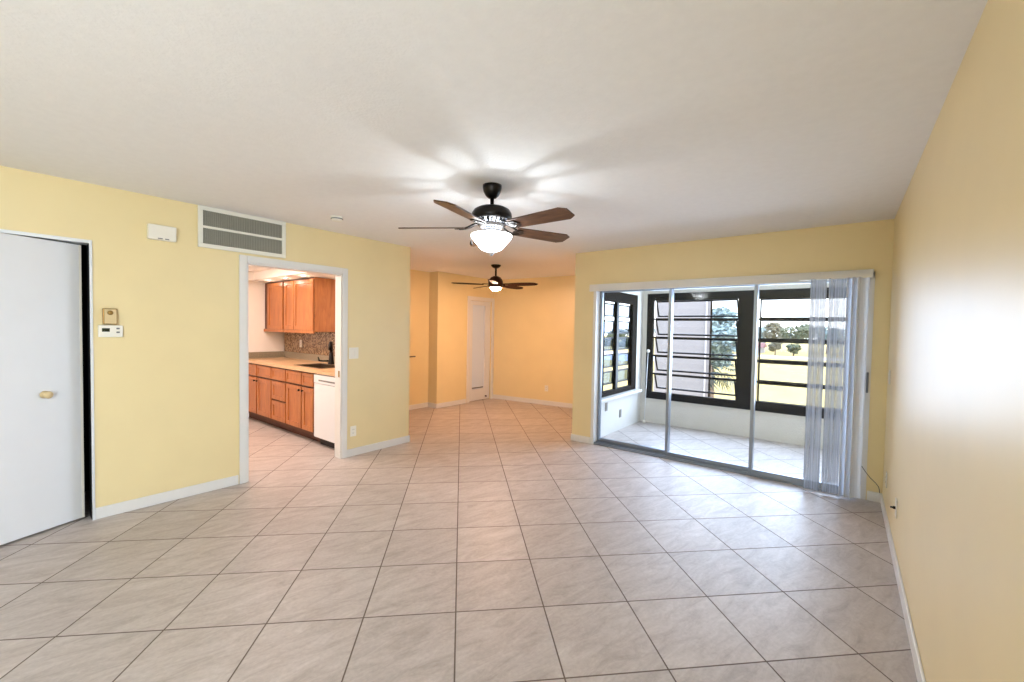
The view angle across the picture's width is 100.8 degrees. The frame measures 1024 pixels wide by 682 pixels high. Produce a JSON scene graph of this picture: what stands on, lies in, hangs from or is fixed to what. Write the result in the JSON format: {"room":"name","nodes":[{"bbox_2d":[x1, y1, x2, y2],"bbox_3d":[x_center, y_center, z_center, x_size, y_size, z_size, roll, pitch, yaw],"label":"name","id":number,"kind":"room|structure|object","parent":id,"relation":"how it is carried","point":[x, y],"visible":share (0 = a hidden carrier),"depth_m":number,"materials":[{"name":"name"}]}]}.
{"room":"empty living room","nodes":[
{"label":"empty living room","id":0,"kind":"room"},
{"bbox_2d":[70,243,88,491],"bbox_3d":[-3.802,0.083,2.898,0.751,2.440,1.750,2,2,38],"label":"door frame","id":1,"kind":"structure","parent":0,"point":[83,247],"depth_m":3.59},
{"bbox_2d":[0,166,410,507],"bbox_3d":[-3.222,0.092,2.935,0.115,2.440,6.125,2,2,38],"label":"wall","id":2,"kind":"structure","parent":0,"point":[166,390],"depth_m":3.46,"materials":[{"name":"yellow paint"}]},
{"bbox_2d":[0,229,95,544],"bbox_3d":[-3.412,0.302,2.578,0.274,2.035,1.244,2,2,38],"label":"door","id":3,"kind":"structure","parent":2,"relation":"in","point":[42,430],"depth_m":2.88,"materials":[{"name":"wood"}]},
{"bbox_2d":[102,308,116,324],"bbox_3d":[-2.963,-0.181,3.120,0.043,0.118,0.078,2,2,38],"label":"control box","id":4,"kind":"object","parent":2,"relation":"attached to","point":[109,315],"visible":1,"depth_m":3.11,"materials":[{"name":"beige plastic"}]},
{"bbox_2d":[98,325,122,336],"bbox_3d":[-2.969,-0.073,3.131,0.028,0.088,0.134,2,2,38],"label":"thermostat","id":5,"kind":"object","parent":2,"relation":"attached to","point":[103,330],"visible":1,"depth_m":3.12,"materials":[{"name":"white plastic"}]},
{"bbox_2d":[147,223,175,241],"bbox_3d":[-2.760,-0.850,3.338,0.050,0.115,0.176,2,2,38],"label":"door chime","id":6,"kind":"object","parent":2,"relation":"attached to","point":[154,232],"visible":1,"depth_m":3.32,"materials":[{"name":"white plastic"}]},
{"bbox_2d":[95,475,238,518],"bbox_3d":[-2.767,1.262,3.471,0.012,0.085,0.932,2,2,38],"label":"baseboard","id":7,"kind":"structure","parent":2,"relation":"attached to","point":[134,504],"depth_m":3.41,"materials":[{"name":"white wood"}]},
{"bbox_2d":[198,205,285,257],"bbox_3d":[-2.404,-0.966,3.810,0.020,0.346,0.704,2,2,38],"label":"air vent","id":8,"kind":"object","parent":2,"relation":"in","point":[220,229],"visible":1,"depth_m":3.78,"materials":[{"name":"white metal"}]},
{"bbox_2d":[239,255,347,483],"bbox_3d":[-2.176,0.254,4.262,0.133,2.072,1.050,2,2,38],"label":"trim","id":9,"kind":"structure","parent":2,"relation":"attached to","point":[341,280],"depth_m":4.19,"materials":[{"name":"white wood"}]},
{"bbox_2d":[350,426,355,436],"bbox_3d":[-1.772,1.006,4.726,0.008,0.115,0.072,2,2,38],"label":"wall outlet","id":10,"kind":"object","parent":2,"relation":"attached to","point":[352,428],"visible":1,"depth_m":4.72,"materials":[{"name":"white plastic"}]},
{"bbox_2d":[349,347,358,358],"bbox_3d":[-1.756,0.134,4.699,0.010,0.125,0.116,2,2,38],"label":"light switch","id":11,"kind":"object","parent":2,"relation":"attached to","point":[353,352],"visible":1,"depth_m":4.70,"materials":[{"name":"white plastic"}]},
{"bbox_2d":[347,435,409,456],"bbox_3d":[-1.603,1.235,5.044,0.127,0.085,0.860,2,2,38],"label":"baseboard","id":12,"kind":"structure","parent":2,"relation":"attached to","point":[388,443],"depth_m":4.97,"materials":[{"name":"white wood"}]},
{"bbox_2d":[248,281,283,351],"bbox_3d":[-4.562,-0.027,6.122,0.165,2.440,2.380,2,2,38],"label":"wall","id":13,"kind":"structure","parent":0,"point":[260,340],"depth_m":6.69,"materials":[{"name":"white paint"}]},
{"bbox_2d":[248,266,334,282],"bbox_3d":[-3.309,-0.974,5.197,2.886,0.208,2.260,2,2,38],"label":"ceiling","id":14,"kind":"structure","parent":0,"point":[255,274],"depth_m":5.97,"materials":[{"name":"white paint"}]},
{"bbox_2d":[409,269,429,404],"bbox_3d":[-2.102,-0.013,7.046,0.150,2.440,1.725,2,2,38],"label":"wall","id":15,"kind":"structure","parent":0,"point":[419,280],"depth_m":7.50,"materials":[{"name":"yellow paint"}]},
{"bbox_2d":[0,398,916,681],"bbox_3d":[-1.212,1.424,3.713,8.800,0.200,10.100,2,2,38],"label":"floor","id":16,"kind":"structure","parent":0,"point":[492,543],"depth_m":2.52,"materials":[{"name":"tile"}]},
{"bbox_2d":[249,363,278,426],"bbox_3d":[-3.567,0.765,6.438,1.056,0.872,0.670,2,2,38],"label":"base cabinet","id":17,"kind":"object","parent":16,"relation":"on","point":[260,376],"visible":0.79,"depth_m":6.11,"materials":[{"name":"brown wood"}]},
{"bbox_2d":[249,351,334,375],"bbox_3d":[-2.855,0.286,5.878,2.926,0.137,0.659,2,2,38],"label":"countertop","id":18,"kind":"structure","parent":17,"relation":"on","point":[280,359],"depth_m":6.25,"materials":[{"name":"laminate"}]},
{"bbox_2d":[297,363,334,368],"bbox_3d":[-2.524,0.419,5.582,0.679,0.191,0.389,2,2,38],"label":"sink","id":19,"kind":"object","parent":18,"relation":"in","point":[316,365],"visible":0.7,"depth_m":5.80,"materials":[{"name":"metal"}]},
{"bbox_2d":[302,364,334,367],"bbox_3d":[-2.524,0.423,5.582,0.647,0.183,0.357,2,2,38],"label":"basin","id":20,"kind":"object","parent":19,"relation":"in","point":[304,365],"depth_m":5.80,"materials":[{"name":"metal"}]},
{"bbox_2d":[318,341,333,363],"bbox_3d":[-2.553,0.160,5.850,0.209,0.320,0.143,1,2,14],"label":"kitchen faucet","id":21,"kind":"object","parent":18,"relation":"on","point":[330,345],"visible":0.95,"depth_m":5.84,"materials":[{"name":"black metal"}]},
{"bbox_2d":[271,367,293,432],"bbox_3d":[-2.970,0.789,5.985,0.436,0.872,0.643,2,2,38],"label":"base cabinet","id":22,"kind":"object","parent":16,"relation":"on","point":[278,404],"visible":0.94,"depth_m":5.74,"materials":[{"name":"brown wood"}]},
{"bbox_2d":[286,369,319,441],"bbox_3d":[-2.508,0.808,5.605,0.753,0.872,0.670,2,2,38],"label":"base cabinet","id":23,"kind":"object","parent":16,"relation":"on","point":[300,384],"visible":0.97,"depth_m":5.35,"materials":[{"name":"brown wood"}]},
{"bbox_2d":[314,374,334,448],"bbox_3d":[-1.989,0.833,5.163,0.596,0.868,0.578,2,2,38],"label":"dishwasher","id":24,"kind":"object","parent":16,"relation":"on","point":[324,385],"visible":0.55,"depth_m":4.97,"materials":[{"name":"white paint"}]},
{"bbox_2d":[642,349,649,422],"bbox_3d":[2.111,0.711,6.662,0.117,1.161,0.054,0,2,-40],"label":"pole","id":25,"kind":"object","parent":16,"relation":"on","point":[648,350],"visible":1,"depth_m":6.66,"materials":[{"name":"metal"}]},
{"bbox_2d":[428,271,493,403],"bbox_3d":[-0.917,-0.029,8.261,0.250,2.440,1.650,2,2,38],"label":"wall","id":26,"kind":"structure","parent":0,"point":[447,364],"depth_m":7.77,"materials":[{"name":"yellow paint"}]},
{"bbox_2d":[409,399,465,409],"bbox_3d":[-1.733,1.166,7.260,0.242,0.085,2.435,2,2,38],"label":"baseboard","id":27,"kind":"structure","parent":26,"relation":"attached to","point":[462,401],"depth_m":7.65,"materials":[{"name":"white wood"}]},
{"bbox_2d":[466,296,494,402],"bbox_3d":[-0.649,0.161,8.454,0.086,2.060,0.780,2,2,38],"label":"door","id":28,"kind":"structure","parent":26,"relation":"in","point":[478,311],"depth_m":8.48,"materials":[{"name":"white paint"}]},
{"bbox_2d":[0,0,987,279],"bbox_3d":[-1.166,-1.214,3.634,8.800,0.200,10.100,2,2,38],"label":"ceiling","id":29,"kind":"structure","parent":0,"point":[652,122],"depth_m":1.90,"materials":[{"name":"paint"}]},
{"bbox_2d":[330,215,342,221],"bbox_3d":[-1.593,-1.108,3.853,0.110,0.040,0.110,2,2,38],"label":"smoke detector","id":30,"kind":"object","parent":29,"relation":"attached to","point":[334,218],"visible":1,"depth_m":3.82,"materials":[{"name":"white plastic"}]},
{"bbox_2d":[398,182,574,255],"bbox_3d":[-0.113,-0.829,2.903,1.219,0.489,1.260,2,2,38],"label":"ceiling fan","id":31,"kind":"object","parent":29,"relation":"hanging from","point":[491,218],"visible":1,"depth_m":2.84,"materials":[{"name":"brown wood"}]},
{"bbox_2d":[453,264,537,290],"bbox_3d":[-0.214,-0.989,6.673,1.317,0.401,1.256,2,2,38],"label":"ceiling fan","id":32,"kind":"object","parent":29,"relation":"hanging from","point":[495,283],"visible":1,"depth_m":6.55,"materials":[{"name":"black metal"}]},
{"bbox_2d":[493,276,574,403],"bbox_3d":[0.465,-0.006,8.325,2.478,2.440,0.199,2,2,32],"label":"wall","id":33,"kind":"structure","parent":0,"point":[534,325],"depth_m":8.21,"materials":[{"name":"yellow paint"}]},
{"bbox_2d":[493,394,571,407],"bbox_3d":[0.480,1.175,8.215,2.092,0.085,0.014,2,2,32],"label":"baseboard","id":34,"kind":"structure","parent":33,"relation":"attached to","point":[511,398],"depth_m":8.24,"materials":[{"name":"white wood"}]},
{"bbox_2d":[601,291,643,436],"bbox_3d":[1.571,0.076,6.235,0.130,2.440,1.760,2,2,38],"label":"wall","id":35,"kind":"structure","parent":0,"point":[630,405],"depth_m":6.47,"materials":[{"name":"paint"}]},
{"bbox_2d":[602,292,637,397],"bbox_3d":[1.530,0.038,6.133,0.062,1.480,1.270,2,2,38],"label":"window","id":36,"kind":"structure","parent":35,"relation":"in","point":[617,298],"depth_m":6.13,"materials":[{"name":"brown metal"}]},
{"bbox_2d":[601,389,641,402],"bbox_3d":[1.507,0.779,6.113,0.205,0.040,1.450,2,2,38],"label":"trim","id":37,"kind":"structure","parent":35,"relation":"attached to","point":[630,392],"depth_m":6.02,"materials":[{"name":"white wood"}]},
{"bbox_2d":[572,219,893,499],"bbox_3d":[2.356,0.144,4.405,3.830,2.440,0.147,2,2,38],"label":"wall","id":38,"kind":"structure","parent":0,"point":[863,245],"depth_m":4.20,"materials":[{"name":"yellow paint"}]},
{"bbox_2d":[571,433,589,443],"bbox_3d":[0.914,1.264,5.520,0.282,0.085,0.112,2,2,38],"label":"baseboard","id":39,"kind":"structure","parent":38,"relation":"attached to","point":[574,437],"depth_m":5.47,"materials":[{"name":"white wood"}]},
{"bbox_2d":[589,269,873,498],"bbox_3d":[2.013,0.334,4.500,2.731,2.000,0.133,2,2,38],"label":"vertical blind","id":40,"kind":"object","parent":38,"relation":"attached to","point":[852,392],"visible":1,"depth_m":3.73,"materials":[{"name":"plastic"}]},
{"bbox_2d":[590,272,874,499],"bbox_3d":[2.116,0.355,4.587,2.696,2.000,0.170,2,2,38],"label":"door","id":41,"kind":"structure","parent":38,"relation":"in","point":[598,302],"depth_m":4.61,"materials":[{"name":"silver metal"}]},
{"bbox_2d":[867,491,880,502],"bbox_3d":[3.155,1.358,3.695,0.090,0.085,0.012,2,2,38],"label":"baseboard","id":42,"kind":"structure","parent":38,"relation":"attached to","point":[871,496],"depth_m":3.69,"materials":[{"name":"white wood"}]},
{"bbox_2d":[640,282,846,450],"bbox_3d":[3.532,0.125,5.737,3.570,2.440,0.120,2,2,38],"label":"wall","id":43,"kind":"structure","parent":0,"point":[784,428],"depth_m":5.94,"materials":[{"name":"paint"}]},
{"bbox_2d":[645,290,748,408],"bbox_3d":[2.753,0.102,6.371,1.418,1.650,0.194,2,2,38],"label":"window","id":44,"kind":"structure","parent":43,"relation":"in","point":[743,296],"depth_m":6.23,"materials":[{"name":"black metal"}]},
{"bbox_2d":[745,287,845,419],"bbox_3d":[3.984,0.155,5.318,1.820,1.650,0.060,2,2,38],"label":"window","id":45,"kind":"structure","parent":43,"relation":"in","point":[800,293],"depth_m":5.58,"materials":[{"name":"black metal"}]},
{"bbox_2d":[882,0,1023,681],"bbox_3d":[0.982,0.233,0.659,0.150,2.440,7.743,2,2,38],"label":"wall","id":46,"kind":"structure","parent":0,"point":[954,444],"depth_m":1.31,"materials":[{"name":"yellow paint"}]},
{"bbox_2d":[888,370,890,384],"bbox_3d":[3.049,0.291,3.422,0.010,0.115,0.072,2,2,38],"label":"light switch","id":47,"kind":"object","parent":46,"relation":"attached to","point":[889,373],"visible":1,"depth_m":3.40,"materials":[{"name":"white plastic"}]},
{"bbox_2d":[890,497,897,518],"bbox_3d":[2.458,1.072,2.729,0.032,0.115,0.072,2,2,38],"label":"cable jack","id":48,"kind":"object","parent":46,"relation":"attached to","point":[896,501],"visible":1,"depth_m":2.71,"materials":[{"name":"white plastic"}]},
{"bbox_2d":[880,493,925,681],"bbox_3d":[0.898,1.407,0.744,0.012,0.085,7.443,2,2,38],"label":"baseboard","id":49,"kind":"structure","parent":46,"relation":"attached to","point":[917,662],"depth_m":2.18,"materials":[{"name":"white wood"}]},
{"bbox_3d":[-2.632,0.003,6.242,3.051,2.440,0.195,2,2,38],"label":"wall","id":50,"kind":"structure","parent":0,"visible":0},
{"bbox_2d":[264,281,284,331],"bbox_3d":[-3.584,-0.527,6.651,0.678,0.764,0.323,2,2,38],"label":"upper cabinet","id":51,"kind":"object","parent":50,"relation":"attached to","point":[274,291],"visible":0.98,"depth_m":6.51,"materials":[{"name":"brown wood"}]},
{"bbox_2d":[283,277,334,332],"bbox_3d":[-2.952,-0.501,6.154,0.895,0.764,0.323,2,2,38],"label":"upper cabinet","id":52,"kind":"object","parent":50,"relation":"attached to","point":[309,303],"visible":0.98,"depth_m":5.93,"materials":[{"name":"brown wood"}]},
{"bbox_2d":[284,332,334,355],"bbox_3d":[-2.631,0.041,6.113,2.882,0.348,0.008,2,2,38],"label":"backsplash","id":53,"kind":"structure","parent":50,"relation":"attached to","point":[316,343],"depth_m":6.46,"materials":[{"name":"tile"}]},
{"label":"outside","id":54,"kind":"structure","parent":0,"visible":0},
{"bbox_2d":[603,335,843,408],"bbox_3d":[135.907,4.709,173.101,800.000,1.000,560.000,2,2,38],"label":"lawn","id":55,"kind":"structure","parent":54,"point":[771,372],"depth_m":67.20,"materials":[{"name":"green plant"}]},
{"bbox_2d":[604,339,612,345],"bbox_3d":[40.777,0.610,184.237,7.998,4.628,7.889,2,2,38],"label":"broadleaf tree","id":56,"kind":"object","parent":55,"relation":"on","point":[607,342],"visible":0.48,"depth_m":181.79,"materials":[{"name":"green plant"}]},
{"bbox_2d":[606,329,628,340],"bbox_3d":[58.818,-3.030,236.260,13.155,8.078,13.473,2,2,38],"label":"broadleaf tree","id":57,"kind":"object","parent":55,"relation":"on","point":[621,330],"visible":0.36,"depth_m":234.88,"materials":[{"name":"green plant"}]},
{"bbox_2d":[619,339,627,347],"bbox_3d":[48.418,1.198,176.173,8.877,4.233,9.795,2,2,38],"label":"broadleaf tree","id":58,"kind":"object","parent":55,"relation":"on","point":[624,343],"visible":0.44,"depth_m":174.19,"materials":[{"name":"green plant"}]},
{"bbox_2d":[654,301,712,396],"bbox_3d":[5.649,1.479,13.332,2.480,10.550,4.500,2,2,38],"label":"building","id":59,"kind":"structure","parent":55,"relation":"on","point":[705,307],"depth_m":11.53,"materials":[{"name":"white paint"}]},
{"bbox_2d":[710,352,735,396],"bbox_3d":[7.576,3.532,16.527,2.921,6.326,2.692,2,2,38],"label":"fan palm","id":60,"kind":"object","parent":55,"relation":"on","point":[725,383],"visible":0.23,"depth_m":16.25,"materials":[{"name":"green plant"}]},
{"bbox_2d":[711,306,737,397],"bbox_3d":[13.383,1.705,28.786,4.904,9.447,4.936,2,2,38],"label":"broadleaf tree","id":61,"kind":"object","parent":55,"relation":"on","point":[718,327],"visible":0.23,"depth_m":27.20,"materials":[{"name":"green plant"}]},
{"bbox_2d":[731,343,766,352],"bbox_3d":[83.087,2.129,153.540,15.200,3.500,9.600,2,2,38],"label":"house","id":62,"kind":"structure","parent":55,"relation":"on","point":[763,345],"depth_m":147.81,"materials":[{"name":"white"}]},
{"bbox_2d":[758,325,768,342],"bbox_3d":[100.971,-1.641,175.301,11.039,10.396,12.584,2,2,38],"label":"broadleaf tree","id":63,"kind":"object","parent":55,"relation":"on","point":[762,327],"visible":0.09,"depth_m":171.55,"materials":[{"name":"green plant"}]},
{"bbox_2d":[761,322,787,351],"bbox_3d":[99.284,-1.626,159.815,9.169,11.218,7.980,2,2,38],"label":"broadleaf tree","id":64,"kind":"object","parent":55,"relation":"on","point":[772,327],"visible":0.74,"depth_m":158.60,"materials":[{"name":"green plant"}]},
{"bbox_2d":[767,343,781,354],"bbox_3d":[82.238,2.113,132.710,3.870,4.772,4.256,2,2,38],"label":"broadleaf tree","id":65,"kind":"object","parent":55,"relation":"on","point":[773,346],"visible":0.95,"depth_m":132.06,"materials":[{"name":"green plant"}]},
{"bbox_2d":[786,343,801,355],"bbox_3d":[87.180,2.642,131.089,4.378,3.986,4.410,2,2,38],"label":"broadleaf tree","id":66,"kind":"object","parent":55,"relation":"on","point":[792,348],"visible":1,"depth_m":130.36,"materials":[{"name":"green plant"}]},
{"bbox_2d":[780,321,814,343],"bbox_3d":[96.614,-1.123,143.063,10.454,11.134,10.269,2,2,38],"label":"broadleaf tree","id":67,"kind":"object","parent":55,"relation":"on","point":[801,332],"visible":0.79,"depth_m":140.96,"materials":[{"name":"green plant"}]},
{"bbox_2d":[812,325,844,353],"bbox_3d":[111.675,-0.511,149.476,11.688,10.065,12.929,2,2,38],"label":"broadleaf tree","id":68,"kind":"object","parent":55,"relation":"on","point":[838,336],"visible":0.69,"depth_m":147.47,"materials":[{"name":"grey plant"}]},
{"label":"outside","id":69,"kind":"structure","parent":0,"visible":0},
{"bbox_2d":[604,351,654,360],"bbox_3d":[16.266,3.459,128.516,67.000,0.030,38.000,2,2,38],"label":"pond","id":70,"kind":"structure","parent":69,"point":[624,357],"depth_m":111.76,"materials":[{"name":"liquid"}]},
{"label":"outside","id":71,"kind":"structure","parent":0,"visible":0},
{"bbox_2d":[732,354,843,360],"bbox_3d":[151.359,7.643,67.454,245.000,0.030,11.000,2,2,38],"label":"road","id":72,"kind":"structure","parent":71,"point":[732,354],"depth_m":121.16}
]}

